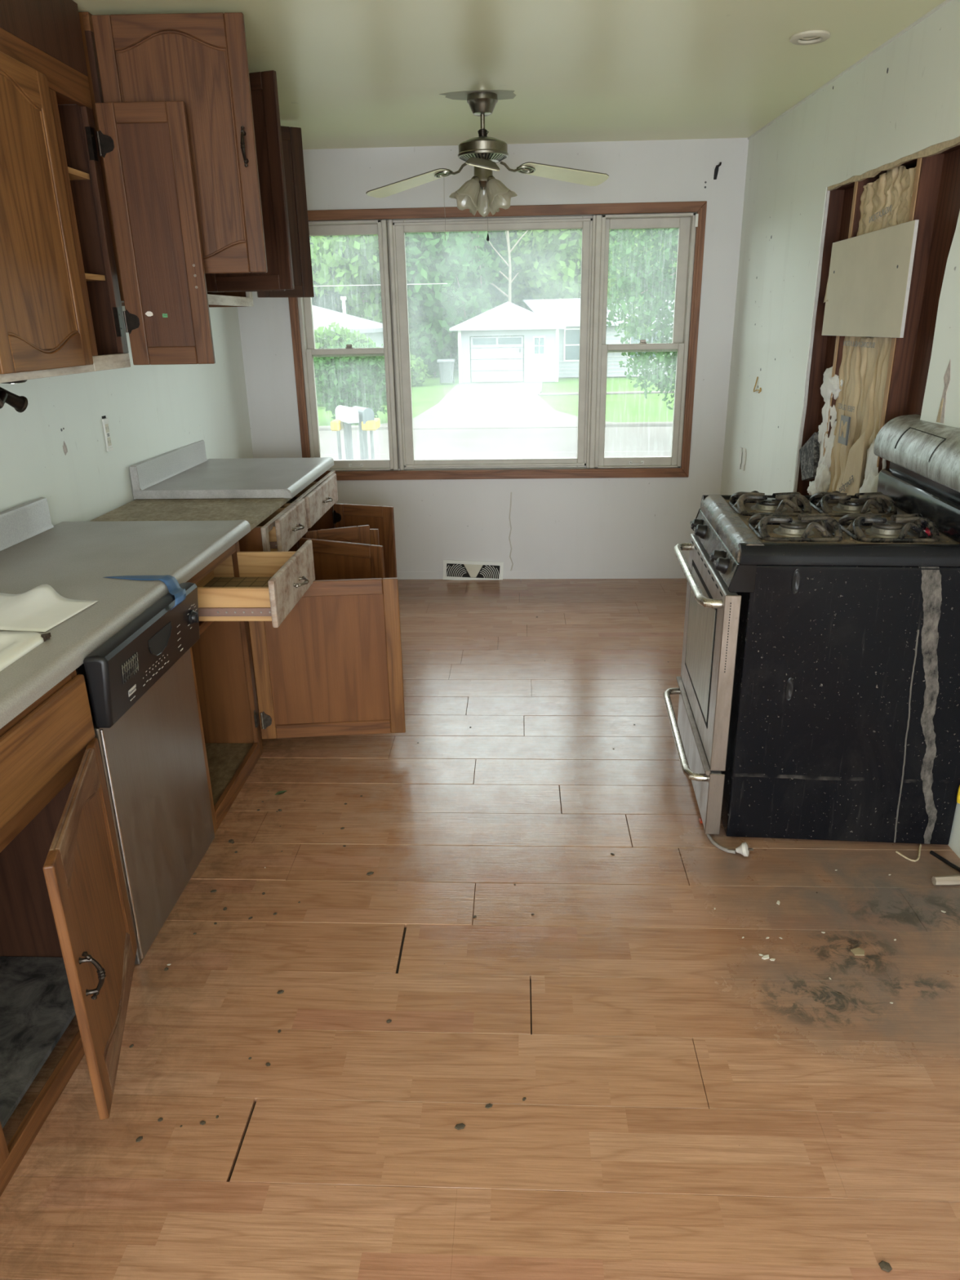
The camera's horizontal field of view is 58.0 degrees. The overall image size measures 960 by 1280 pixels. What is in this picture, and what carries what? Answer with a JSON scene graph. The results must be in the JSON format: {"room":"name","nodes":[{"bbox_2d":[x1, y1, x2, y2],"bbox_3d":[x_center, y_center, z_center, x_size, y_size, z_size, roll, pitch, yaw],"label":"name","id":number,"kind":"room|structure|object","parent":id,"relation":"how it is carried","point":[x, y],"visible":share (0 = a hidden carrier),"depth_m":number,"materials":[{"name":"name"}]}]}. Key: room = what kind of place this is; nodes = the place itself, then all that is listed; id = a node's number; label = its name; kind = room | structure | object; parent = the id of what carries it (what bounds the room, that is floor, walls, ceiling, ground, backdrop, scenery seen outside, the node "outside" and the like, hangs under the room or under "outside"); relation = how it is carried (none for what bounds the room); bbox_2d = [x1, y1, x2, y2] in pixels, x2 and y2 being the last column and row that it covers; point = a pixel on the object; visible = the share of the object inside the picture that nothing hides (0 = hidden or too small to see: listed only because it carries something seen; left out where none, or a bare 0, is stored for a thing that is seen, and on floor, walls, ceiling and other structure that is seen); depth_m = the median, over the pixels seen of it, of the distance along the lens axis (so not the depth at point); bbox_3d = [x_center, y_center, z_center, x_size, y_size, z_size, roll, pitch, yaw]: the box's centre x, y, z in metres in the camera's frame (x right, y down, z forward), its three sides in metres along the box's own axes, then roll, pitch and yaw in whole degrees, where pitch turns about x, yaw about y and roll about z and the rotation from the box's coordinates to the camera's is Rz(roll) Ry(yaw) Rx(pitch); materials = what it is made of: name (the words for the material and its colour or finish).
{"room":"damaged room","nodes":[
{"label":"damaged room","id":0,"kind":"room"},
{"bbox_2d":[0,306,253,525],"bbox_3d":[-1.789,-0.150,1.606,0.150,2.562,7.772,1,20,5],"label":"wall","id":1,"kind":"structure","parent":0,"point":[152,411],"depth_m":3.65,"materials":[{"name":"paint"}]},
{"bbox_2d":[0,497,53,551],"bbox_3d":[-1.611,-0.076,2.083,0.037,0.110,2.220,0,20,3],"label":"backsplash","id":2,"kind":"structure","parent":1,"relation":"attached to","point":[21,522],"depth_m":2.96,"materials":[{"name":"grey laminate"}]},
{"bbox_2d":[62,440,67,455],"bbox_3d":[-1.573,-0.728,3.284,0.001,0.053,0.027,0,20,3],"label":"chip","id":3,"kind":"object","parent":1,"relation":"attached to","point":[64,446],"visible":1,"depth_m":3.28,"materials":[{"name":"paint"}]},
{"bbox_2d":[101,415,113,451],"bbox_3d":[-1.544,-0.854,3.585,0.015,0.142,0.040,1,20,5],"label":"wall outlet","id":4,"kind":"object","parent":1,"relation":"attached to","point":[104,420],"visible":1,"depth_m":3.58,"materials":[{"name":"white plastic"}]},
{"bbox_2d":[105,423,109,432],"bbox_3d":[-1.540,-0.875,3.577,0.001,0.034,0.027,1,20,5],"label":"receptacle","id":5,"kind":"object","parent":4,"relation":"attached to","point":[107,424],"depth_m":3.58,"materials":[{"name":"beige plastic"}]},
{"bbox_2d":[106,436,111,445],"bbox_3d":[-1.539,-0.824,3.596,0.001,0.034,0.027,1,20,5],"label":"receptacle","id":6,"kind":"object","parent":4,"relation":"attached to","point":[108,438],"depth_m":3.59,"materials":[{"name":"beige plastic"}]},
{"bbox_2d":[130,440,208,490],"bbox_3d":[-1.489,-0.860,4.197,0.037,0.110,0.865,0,20,3],"label":"backsplash","id":7,"kind":"structure","parent":1,"relation":"attached to","point":[152,471],"depth_m":4.13,"materials":[{"name":"grey laminate"}]},
{"bbox_2d":[78,11,314,306],"bbox_3d":[-1.170,-1.771,3.443,0.838,0.814,1.684,-2,20,-3],"label":"upper cabinet","id":8,"kind":"object","parent":1,"relation":"attached to","point":[248,168],"visible":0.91,"depth_m":2.72,"materials":[{"name":"brown wood"}]},
{"bbox_2d":[0,578,959,1279],"bbox_3d":[-0.013,1.029,1.910,4.000,0.121,8.062,0,20,3],"label":"floor","id":9,"kind":"structure","parent":0,"point":[697,1105],"depth_m":2.05,"materials":[{"name":"laminate"}]},
{"bbox_2d":[0,669,137,1196],"bbox_3d":[-1.156,0.660,1.570,0.868,0.846,1.146,0,20,3],"label":"base cabinet","id":10,"kind":"object","parent":9,"relation":"on","point":[68,946],"visible":0.99,"depth_m":1.88,"materials":[{"name":"brown wood"}]},
{"bbox_2d":[0,497,250,728],"bbox_3d":[-1.269,-0.030,2.002,0.728,0.150,2.564,0,20,3],"label":"countertop","id":11,"kind":"structure","parent":10,"relation":"on","point":[74,558],"depth_m":2.61,"materials":[{"name":"grey laminate"}]},
{"bbox_2d":[0,386,27,412],"bbox_3d":[-1.343,-0.429,2.358,0.129,0.572,0.324,11,23,29],"label":"kitchen faucet","id":12,"kind":"object","parent":11,"relation":"on","point":[20,403],"visible":1,"depth_m":2.38,"materials":[{"name":"brown metal"}]},
{"bbox_2d":[0,631,51,671],"bbox_3d":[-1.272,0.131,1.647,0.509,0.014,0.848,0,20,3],"label":"sink","id":13,"kind":"object","parent":11,"relation":"in","point":[13,645],"visible":1,"depth_m":1.96,"materials":[{"name":"white ceramic"}]},
{"bbox_2d":[0,584,97,631],"bbox_3d":[-1.168,-0.088,2.207,0.316,0.030,0.277,2,21,9],"label":"paper sheet","id":14,"kind":"object","parent":11,"relation":"on","point":[41,608],"visible":1,"depth_m":2.21,"materials":[{"name":"white paper"}]},
{"bbox_2d":[105,574,186,608],"bbox_3d":[-0.920,-0.149,2.455,0.330,0.043,0.124,14,25,36],"label":"tape","id":15,"kind":"object","parent":11,"relation":"on","point":[174,588],"visible":1,"depth_m":2.46,"materials":[{"name":"blue plastic"}]},
{"bbox_2d":[136,1136,142,1142],"bbox_3d":[-0.700,1.025,1.778,0.010,0.003,0.016,11,23,29],"label":"crumb","id":16,"kind":"object","parent":9,"relation":"on","point":[139,1139],"visible":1,"depth_m":1.78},
{"bbox_2d":[75,582,214,964],"bbox_3d":[-1.162,0.340,2.407,0.700,0.866,0.605,0,20,3],"label":"dishwasher","id":17,"kind":"object","parent":9,"relation":"on","point":[140,682],"visible":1,"depth_m":2.32,"materials":[{"name":"silver metal"}]},
{"bbox_2d":[200,1120,205,1124],"bbox_3d":[-0.580,1.010,1.812,0.014,0.002,0.009,7,22,19],"label":"crumb","id":18,"kind":"object","parent":9,"relation":"on","point":[202,1122],"visible":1,"depth_m":1.81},
{"bbox_2d":[276,990,284,994],"bbox_3d":[-0.498,0.879,2.162,0.019,0.003,0.012,-10,22,-23],"label":"crumb","id":19,"kind":"object","parent":9,"relation":"on","point":[279,992],"visible":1,"depth_m":2.16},
{"bbox_2d":[275,790,286,795],"bbox_3d":[-0.707,0.542,3.073,0.045,0.003,0.022,-16,25,-35],"label":"crumb","id":20,"kind":"object","parent":9,"relation":"on","point":[282,791],"visible":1,"depth_m":3.08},
{"bbox_2d":[185,539,405,833],"bbox_3d":[-0.915,0.138,2.968,1.224,0.848,0.603,0,20,3],"label":"base cabinet","id":21,"kind":"object","parent":9,"relation":"on","point":[326,655],"visible":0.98,"depth_m":3.19,"materials":[{"name":"brown wood"}]},
{"bbox_2d":[88,497,291,530],"bbox_3d":[-1.182,-0.655,3.930,0.675,0.018,1.482,0,20,3],"label":"board","id":22,"kind":"object","parent":21,"relation":"on","point":[253,510],"visible":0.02,"depth_m":3.59,"materials":[{"name":"beige wood"}]},
{"bbox_2d":[128,440,333,498],"bbox_3d":[-1.158,-0.852,4.216,0.706,0.150,0.926,0,20,3],"label":"countertop","id":23,"kind":"structure","parent":22,"relation":"on","point":[185,472],"depth_m":4.06,"materials":[{"name":"grey laminate"}]},
{"bbox_2d":[238,470,397,718],"bbox_3d":[-0.928,-0.287,4.122,1.084,0.844,1.355,0,20,3],"label":"base cabinet","id":24,"kind":"object","parent":9,"relation":"on","point":[343,549],"visible":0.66,"depth_m":3.81,"materials":[{"name":"brown wood"}]},
{"bbox_2d":[320,528,379,545],"bbox_3d":[-0.603,-0.205,4.147,0.270,0.662,0.012,0,20,3],"label":"board","id":25,"kind":"object","parent":9,"relation":"on","point":[374,533],"visible":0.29,"depth_m":4.03,"materials":[{"name":"brown wood"}]},
{"bbox_2d":[454,1123,465,1129],"bbox_3d":[-0.041,1.007,1.793,0.024,0.004,0.014,-6,21,-13],"label":"crumb","id":26,"kind":"object","parent":9,"relation":"on","point":[460,1126],"visible":1,"depth_m":1.79,"materials":[{"name":"grey"}]},
{"bbox_2d":[484,1103,492,1108],"bbox_3d":[0.019,0.990,1.839,0.018,0.003,0.010,-10,22,-22],"label":"crumb","id":27,"kind":"object","parent":9,"relation":"on","point":[488,1105],"visible":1,"depth_m":1.84,"materials":[{"name":"grey"}]},
{"bbox_2d":[698,817,753,856],"bbox_3d":[0.761,0.616,2.748,0.070,0.048,0.245,-11,22,-24],"label":"power cord","id":28,"kind":"object","parent":9,"relation":"on","point":[744,849],"visible":0.91,"depth_m":2.67,"materials":[{"name":"white plastic"}]},
{"bbox_2d":[761,954,768,959],"bbox_3d":[0.743,0.825,2.251,0.024,0.003,0.012,-8,21,-18],"label":"crumb","id":29,"kind":"object","parent":9,"relation":"on","point":[765,957],"visible":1,"depth_m":2.25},
{"bbox_2d":[663,413,959,844],"bbox_3d":[1.077,-0.077,2.876,0.816,1.226,0.782,1,20,5],"label":"gas range","id":30,"kind":"object","parent":9,"relation":"on","point":[819,690],"visible":1,"depth_m":2.59,"materials":[{"name":"metal"}]},
{"bbox_2d":[720,495,959,562],"bbox_3d":[1.121,-0.367,2.764,0.712,0.053,0.738,1,20,5],"label":"cooktop","id":31,"kind":"object","parent":30,"relation":"in","point":[740,533],"depth_m":2.55,"materials":[{"name":"metal"}]},
{"bbox_2d":[924,527,931,535],"bbox_3d":[1.314,-0.317,2.541,0.074,0.020,0.055,1,20,5],"label":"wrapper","id":32,"kind":"object","parent":30,"relation":"on","point":[926,530],"visible":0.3,"depth_m":2.53,"materials":[{"name":"red plastic"}]},
{"bbox_2d":[850,947,864,955],"bbox_3d":[0.989,0.815,2.264,0.034,0.004,0.027,0,20,3],"label":"crumb","id":33,"kind":"object","parent":9,"relation":"on","point":[858,951],"visible":1,"depth_m":2.26,"materials":[{"name":"beige"}]},
{"bbox_2d":[878,1260,892,1272],"bbox_3d":[0.710,1.096,1.516,0.022,0.004,0.017,8,22,24],"label":"crumb","id":34,"kind":"object","parent":9,"relation":"on","point":[885,1266],"visible":1,"depth_m":1.51,"materials":[{"name":"grey"}]},
{"bbox_2d":[895,844,921,862],"bbox_3d":[1.344,0.657,2.667,0.102,0.006,0.061,-9,22,-20],"label":"strip","id":35,"kind":"object","parent":9,"relation":"on","point":[920,845],"visible":1,"depth_m":2.65,"materials":[{"name":"beige"}]},
{"bbox_2d":[929,850,959,871],"bbox_3d":[1.417,0.674,2.620,0.014,0.012,0.123,-10,22,-22],"label":"gas hose","id":36,"kind":"object","parent":9,"relation":"on","point":[933,853],"visible":1,"depth_m":2.62,"materials":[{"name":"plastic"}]},
{"bbox_2d":[931,875,959,885],"bbox_3d":[1.383,0.699,2.521,0.126,0.028,0.028,-2,20,-2],"label":"stick","id":37,"kind":"object","parent":9,"relation":"on","point":[948,879],"visible":1,"depth_m":2.51,"materials":[{"name":"white wood"}]},
{"bbox_2d":[237,137,748,571],"bbox_3d":[0.136,-1.527,5.235,4.000,2.562,0.164,0,20,3],"label":"wall","id":38,"kind":"structure","parent":0,"point":[611,523],"depth_m":5.19,"materials":[{"name":"paint"}]},
{"bbox_2d":[297,219,393,471],"bbox_3d":[-0.799,-1.728,5.183,0.512,1.402,0.120,0,20,3],"label":"window","id":39,"kind":"structure","parent":38,"relation":"in","point":[371,227],"depth_m":5.15,"materials":[{"name":"white paint"}]},
{"bbox_2d":[443,560,503,580],"bbox_3d":[-0.044,-0.443,5.551,0.391,0.147,0.019,0,20,3],"label":"floor vent","id":40,"kind":"object","parent":38,"relation":"in","point":[455,570],"visible":1,"depth_m":5.55,"materials":[{"name":"white plastic"}]},
{"bbox_2d":[381,214,601,470],"bbox_3d":[0.074,-1.724,5.129,1.237,1.402,0.090,0,20,3],"label":"window","id":41,"kind":"structure","parent":38,"relation":"in","point":[393,232],"depth_m":5.07,"materials":[{"name":"white paint"}]},
{"bbox_2d":[288,200,706,480],"bbox_3d":[0.077,-1.704,5.079,2.369,1.513,0.026,0,20,3],"label":"trim","id":42,"kind":"structure","parent":38,"relation":"attached to","point":[700,207],"depth_m":5.05,"materials":[{"name":"brown wood"}]},
{"bbox_2d":[396,570,685,579],"bbox_3d":[0.046,-0.417,5.566,2.870,0.052,0.004,0,20,3],"label":"baseboard","id":43,"kind":"structure","parent":38,"relation":"attached to","point":[542,574],"depth_m":5.54,"materials":[{"name":"paint"}]},
{"bbox_2d":[594,212,697,468],"bbox_3d":[0.954,-1.730,5.104,0.523,1.402,0.120,0,20,3],"label":"window","id":44,"kind":"structure","parent":38,"relation":"in","point":[685,222],"depth_m":5.06,"materials":[{"name":"white paint"}]},
{"bbox_2d":[694,213,698,226],"bbox_3d":[1.198,-2.320,4.788,0.014,0.065,0.007,0,20,3],"label":"clip","id":45,"kind":"object","parent":38,"relation":"attached to","point":[696,215],"visible":1,"depth_m":4.79,"materials":[{"name":"white plastic"}]},
{"bbox_2d":[713,161,721,179],"bbox_3d":[1.294,-2.545,4.696,0.022,0.078,0.059,-7,21,-16],"label":"curtain bracket","id":46,"kind":"object","parent":38,"relation":"attached to","point":[716,170],"visible":1,"depth_m":4.71,"materials":[{"name":"black plastic"}]},
{"bbox_2d":[72,0,945,149],"bbox_3d":[-0.053,-1.409,1.061,4.000,0.120,8.162,0,20,3],"label":"ceiling","id":47,"kind":"structure","parent":0,"point":[350,73],"depth_m":3.19,"materials":[{"name":"paint"}]},
{"bbox_2d":[0,0,215,382],"bbox_3d":[-1.252,-1.136,2.031,0.667,1.022,1.490,0,20,3],"label":"upper cabinet","id":48,"kind":"object","parent":47,"relation":"attached to","point":[61,313],"visible":1,"depth_m":2.61,"materials":[{"name":"brown wood"}]},
{"bbox_2d":[0,379,26,383],"bbox_3d":[-1.294,-0.718,2.397,0.072,0.013,0.072,0,20,3],"label":"light","id":49,"kind":"object","parent":48,"relation":"attached to","point":[25,380],"visible":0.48,"depth_m":2.38,"materials":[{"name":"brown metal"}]},
{"bbox_2d":[67,166,89,180],"bbox_3d":[-1.381,-1.393,2.576,0.330,0.016,0.249,0,20,3],"label":"shelf","id":50,"kind":"object","parent":48,"relation":"attached to","point":[75,174],"depth_m":2.65,"materials":[{"name":"brown wood"}]},
{"bbox_2d":[84,273,105,280],"bbox_3d":[-1.376,-1.121,2.677,0.330,0.016,0.249,0,20,3],"label":"shelf","id":51,"kind":"object","parent":48,"relation":"attached to","point":[89,277],"depth_m":2.74,"materials":[{"name":"brown wood"}]},
{"bbox_2d":[439,89,515,100],"bbox_3d":[-0.009,-2.314,3.679,0.325,0.001,0.179,0,20,3],"label":"ceiling medallion","id":52,"kind":"object","parent":47,"relation":"attached to","point":[501,94],"depth_m":3.65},
{"bbox_2d":[365,91,608,241],"bbox_3d":[0.134,-2.074,3.842,0.969,0.570,1.109,-12,23,-27],"label":"ceiling fan","id":53,"kind":"object","parent":47,"relation":"hanging from","point":[484,193],"visible":1,"depth_m":3.77,"materials":[{"name":"silver metal"}]},
{"bbox_2d":[444,202,445,237],"bbox_3d":[-0.156,-1.904,3.828,0.006,0.255,0.004,0,20,3],"label":"thread","id":54,"kind":"object","parent":53,"relation":"hanging from","point":[444,202],"visible":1,"depth_m":3.85},
{"bbox_2d":[789,30,831,44],"bbox_3d":[1.132,-2.066,2.971,0.132,0.011,0.132,0,20,3],"label":"detector mount","id":55,"kind":"object","parent":47,"relation":"attached to","point":[824,35],"visible":1,"depth_m":2.95,"materials":[{"name":"plastic"}]},
{"bbox_2d":[720,0,959,857],"bbox_3d":[1.521,-0.153,1.459,0.162,2.562,7.767,-1,20,1],"label":"wall","id":56,"kind":"structure","parent":0,"point":[807,171],"depth_m":3.64,"materials":[{"name":"paint"}]},
{"bbox_2d":[737,446,746,471],"bbox_3d":[1.466,-1.013,4.840,0.007,0.124,0.118,-1,20,1],"label":"switch plate","id":57,"kind":"object","parent":56,"relation":"attached to","point":[742,453],"visible":1,"depth_m":4.84,"materials":[{"name":"white plastic"}]},
{"bbox_2d":[753,376,761,393],"bbox_3d":[1.455,-1.339,4.542,0.017,0.080,0.104,-2,20,-2],"label":"wire","id":58,"kind":"object","parent":56,"relation":"attached to","point":[760,389],"visible":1,"depth_m":4.55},
{"bbox_2d":[799,431,819,480],"bbox_3d":[1.474,-0.819,3.860,0.034,0.225,0.205,-1,20,1],"label":"scrap","id":59,"kind":"object","parent":56,"relation":"attached to","point":[809,452],"visible":0.86,"depth_m":3.82,"materials":[{"name":"grey stone"}]},
{"bbox_2d":[747,0,951,139],"bbox_3d":[1.419,-1.350,1.016,0.007,0.010,7.767,-1,20,1],"label":"trim","id":60,"kind":"structure","parent":56,"relation":"attached to","point":[945,2],"depth_m":3.24,"materials":[{"name":"white plastic"}]},
{"bbox_2d":[807,165,915,495],"bbox_3d":[1.482,-1.064,3.389,0.093,1.379,0.750,-1,20,1],"label":"insulation batt","id":61,"kind":"object","parent":56,"relation":"attached to","point":[848,464],"visible":0.77,"depth_m":3.34,"materials":[{"name":"paper"}]},
{"bbox_2d":[837,414,850,445],"bbox_3d":[1.454,-0.838,3.459,0.005,0.110,0.095,0,20,3],"label":"print","id":62,"kind":"object","parent":61,"relation":"attached to","point":[845,420],"depth_m":3.46,"materials":[{"name":"paper"}]},
{"bbox_2d":[822,219,919,337],"bbox_3d":[1.441,-1.331,3.244,0.013,0.370,0.736,-1,20,1],"label":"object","id":63,"kind":"object","parent":56,"relation":"attached to","point":[870,273],"visible":1,"depth_m":3.17,"materials":[{"name":"paper"}]},
{"bbox_2d":[936,359,951,423],"bbox_3d":[1.447,-0.774,2.695,0.004,0.190,0.048,-1,20,1],"label":"plaster","id":64,"kind":"object","parent":56,"relation":"attached to","point":[940,417],"visible":1,"depth_m":2.70,"materials":[{"name":"beige paint"}]},
{"bbox_2d":[956,785,959,803],"bbox_3d":[1.453,0.464,2.615,0.021,0.066,0.021,0,20,3],"label":"fitting","id":65,"kind":"object","parent":56,"relation":"attached to","point":[958,790],"visible":1,"depth_m":2.62,"materials":[{"name":"plastic"}]},
{"label":"outside","id":66,"kind":"structure","parent":0,"visible":0},
{"bbox_2d":[313,283,447,286],"bbox_3d":[-14.830,-17.936,44.188,26.400,0.028,0.028,0,20,3],"label":"overhead wire","id":67,"kind":"object","parent":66,"point":[426,283],"visible":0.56,"depth_m":43.77,"materials":[{"name":"white metal"}]},
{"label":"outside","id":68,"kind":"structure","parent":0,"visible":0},
{"bbox_2d":[316,360,675,426],"bbox_3d":[2.067,-13.698,45.887,120.000,0.360,84.338,0,20,3],"label":"ground","id":69,"kind":"structure","parent":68,"point":[633,407],"depth_m":32.84,"materials":[{"name":"green plant"}]},
{"bbox_2d":[309,235,357,316],"bbox_3d":[-9.929,-21.886,50.485,9.200,14.894,9.622,-15,24,-33],"label":"tree","id":70,"kind":"object","parent":69,"relation":"on","point":[329,304],"visible":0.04,"depth_m":48.98,"materials":[{"name":"green plant"}]},
{"bbox_2d":[335,404,359,459],"bbox_3d":[-1.944,-2.520,13.027,0.182,1.941,0.512,-12,23,-27],"label":"mailbox","id":71,"kind":"object","parent":69,"relation":"on","point":[346,415],"visible":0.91,"depth_m":12.76,"materials":[{"name":"white metal"}]},
{"bbox_2d":[311,296,383,347],"bbox_3d":[-8.973,-13.469,39.176,9.550,4.150,7.200,0,20,3],"label":"house","id":72,"kind":"structure","parent":69,"relation":"on","point":[372,329],"depth_m":36.52,"materials":[{"name":"white"}]},
{"bbox_2d":[314,317,384,404],"bbox_3d":[-5.198,-10.195,32.256,4.377,3.455,2.499,-4,21,-8],"label":"bush","id":73,"kind":"object","parent":69,"relation":"on","point":[320,343],"visible":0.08,"depth_m":31.57,"materials":[{"name":"green plant"}]},
{"bbox_2d":[313,337,386,424],"bbox_3d":[-3.868,-7.807,26.390,2.568,2.680,2.703,-19,27,-39],"label":"tree","id":74,"kind":"object","parent":69,"relation":"on","point":[347,381],"visible":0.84,"depth_m":25.78,"materials":[{"name":"green plant"}]},
{"bbox_2d":[352,405,374,459],"bbox_3d":[-1.730,-2.545,13.114,0.182,1.921,0.512,-12,23,-27],"label":"mailbox","id":75,"kind":"object","parent":69,"relation":"on","point":[365,415],"visible":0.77,"depth_m":12.86,"materials":[{"name":"grey metal"}]},
{"bbox_2d":[310,234,428,342],"bbox_3d":[-6.337,-20.654,47.289,7.821,12.493,8.508,0,20,3],"label":"tree","id":76,"kind":"object","parent":69,"relation":"on","point":[361,252],"visible":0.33,"depth_m":45.53,"materials":[{"name":"green plant"}]},
{"bbox_2d":[409,352,433,386],"bbox_3d":[-4.074,-13.009,41.212,3.727,2.418,2.144,-2,20,-4],"label":"bush","id":77,"kind":"object","parent":69,"relation":"on","point":[418,369],"visible":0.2,"depth_m":40.93,"materials":[{"name":"green plant"}]},
{"bbox_2d":[372,231,477,371],"bbox_3d":[-4.280,-23.380,52.906,8.846,15.716,8.179,1,20,6],"label":"tree","id":78,"kind":"object","parent":69,"relation":"on","point":[470,273],"visible":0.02,"depth_m":53.80,"materials":[{"name":"green plant"}]},
{"bbox_2d":[374,231,502,377],"bbox_3d":[-2.204,-20.122,46.377,5.819,11.917,8.012,11,23,29],"label":"tree","id":79,"kind":"object","parent":69,"relation":"on","point":[439,259],"visible":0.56,"depth_m":45.82,"materials":[{"name":"green plant"}]},
{"bbox_2d":[436,359,454,383],"bbox_3d":[-1.620,-12.968,41.828,0.800,1.130,0.880,0,20,3],"label":"trash bin","id":80,"kind":"object","parent":69,"relation":"on","point":[446,366],"visible":1,"depth_m":41.47,"materials":[{"name":"white plastic"}]},
{"bbox_2d":[456,276,466,317],"bbox_3d":[-0.970,-17.283,47.011,0.763,5.604,0.097,0,20,3],"label":"bare tree","id":81,"kind":"object","parent":69,"relation":"on","point":[456,277],"visible":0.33,"depth_m":46.65,"materials":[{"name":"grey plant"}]},
{"bbox_2d":[471,231,484,371],"bbox_3d":[-0.238,-18.943,47.430,0.986,8.401,0.145,0,20,3],"label":"bare tree","id":82,"kind":"object","parent":69,"relation":"on","point":[481,282],"visible":0.2,"depth_m":47.06,"materials":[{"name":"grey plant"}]},
{"bbox_2d":[341,382,647,430],"bbox_3d":[0.753,-9.271,33.384,8.700,0.042,18.850,0,20,3],"label":"driveway","id":83,"kind":"structure","parent":69,"relation":"on","point":[489,405],"depth_m":29.07,"materials":[{"name":"concrete"}]},
{"bbox_2d":[319,426,672,459],"bbox_3d":[0.778,-3.281,17.243,120.000,0.031,15.650,0,20,3],"label":"road","id":84,"kind":"structure","parent":69,"relation":"on","point":[621,442],"depth_m":21.63,"materials":[{"name":"grey asphalt"}]},
{"bbox_2d":[330,418,343,459],"bbox_3d":[-2.098,-2.538,13.084,0.140,1.540,0.400,0,20,3],"label":"newspaper box","id":85,"kind":"object","parent":84,"relation":"on","point":[336,425],"visible":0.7,"depth_m":12.78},
{"bbox_2d":[361,417,380,459],"bbox_3d":[-1.603,-2.538,13.062,0.220,1.540,0.400,0,20,3],"label":"newspaper box","id":86,"kind":"object","parent":84,"relation":"on","point":[371,425],"visible":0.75,"depth_m":12.67,"materials":[{"name":"yellow plastic"}]},
{"bbox_2d":[341,450,671,454],"bbox_3d":[0.742,-3.001,16.441,120.000,0.002,7.750,0,20,3],"label":"joint","id":87,"kind":"object","parent":84,"relation":"on","point":[653,451],"visible":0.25,"depth_m":20.08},
{"bbox_2d":[319,422,672,430],"bbox_3d":[1.113,-6.099,24.686,120.000,0.120,0.260,0,20,3],"label":"curb","id":88,"kind":"object","parent":69,"relation":"on","point":[611,424],"depth_m":24.43,"materials":[{"name":"concrete"}]},
{"bbox_2d":[455,230,540,367],"bbox_3d":[0.714,-24.442,55.262,10.153,15.903,9.587,0,20,3],"label":"tree","id":89,"kind":"object","parent":69,"relation":"on","point":[487,246],"visible":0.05,"depth_m":52.80,"materials":[{"name":"green plant"}]},
{"bbox_2d":[476,230,528,347],"bbox_3d":[1.248,-19.575,48.197,3.020,9.005,0.232,0,20,3],"label":"bare tree","id":90,"kind":"object","parent":69,"relation":"on","point":[509,251],"visible":0.59,"depth_m":47.74,"materials":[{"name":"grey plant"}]},
{"bbox_2d":[448,301,565,382],"bbox_3d":[1.468,-15.480,44.739,5.510,3.720,7.700,0,20,3],"label":"garage","id":91,"kind":"structure","parent":69,"relation":"on","point":[500,362],"depth_m":41.80,"materials":[{"name":"white"}]},
{"bbox_2d":[484,229,579,364],"bbox_3d":[4.089,-24.201,53.314,9.259,14.919,8.318,-11,23,-25],"label":"tree","id":92,"kind":"object","parent":69,"relation":"on","point":[514,290],"visible":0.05,"depth_m":51.88,"materials":[{"name":"green plant"}]},
{"bbox_2d":[499,228,611,299],"bbox_3d":[4.798,-22.128,50.089,7.379,13.220,6.740,12,24,32],"label":"tree","id":93,"kind":"object","parent":69,"relation":"on","point":[563,258],"visible":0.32,"depth_m":48.65,"materials":[{"name":"green plant"}]},
{"bbox_2d":[537,228,644,296],"bbox_3d":[7.016,-24.267,53.447,9.683,14.778,9.058,5,21,16],"label":"tree","id":94,"kind":"object","parent":69,"relation":"on","point":[642,228],"visible":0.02,"depth_m":52.33,"materials":[{"name":"green plant"}]},
{"bbox_2d":[522,296,675,377],"bbox_3d":[7.916,-16.513,46.895,11.200,3.950,7.000,0,20,3],"label":"neighbor house","id":95,"kind":"structure","parent":69,"relation":"on","point":[565,312],"depth_m":44.58,"materials":[{"name":"white"}]},
{"bbox_2d":[538,390,674,395],"bbox_3d":[9.010,-10.192,35.473,13.309,0.050,0.697,-2,20,-2],"label":"walkway","id":96,"kind":"structure","parent":69,"relation":"on","point":[627,392],"depth_m":35.12,"materials":[{"name":"concrete"}]},
{"bbox_2d":[606,227,678,409],"bbox_3d":[4.835,-8.177,19.698,5.103,7.513,3.350,3,21,10],"label":"maple tree","id":97,"kind":"object","parent":69,"relation":"on","point":[640,277],"visible":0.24,"depth_m":19.71,"materials":[{"name":"green plant"}]},
{"bbox_2d":[607,229,678,341],"bbox_3d":[5.289,-10.714,27.784,3.125,6.637,1.255,0,20,3],"label":"tree","id":98,"kind":"object","parent":69,"relation":"on","point":[609,285],"visible":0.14,"depth_m":27.44,"materials":[{"name":"green plant"}]},
{"bbox_2d":[608,229,678,295],"bbox_3d":[11.844,-23.109,52.821,10.870,14.768,9.465,-3,20,-6],"label":"tree","id":99,"kind":"object","parent":69,"relation":"on","point":[611,229],"visible":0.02,"depth_m":51.97,"materials":[{"name":"green plant"}]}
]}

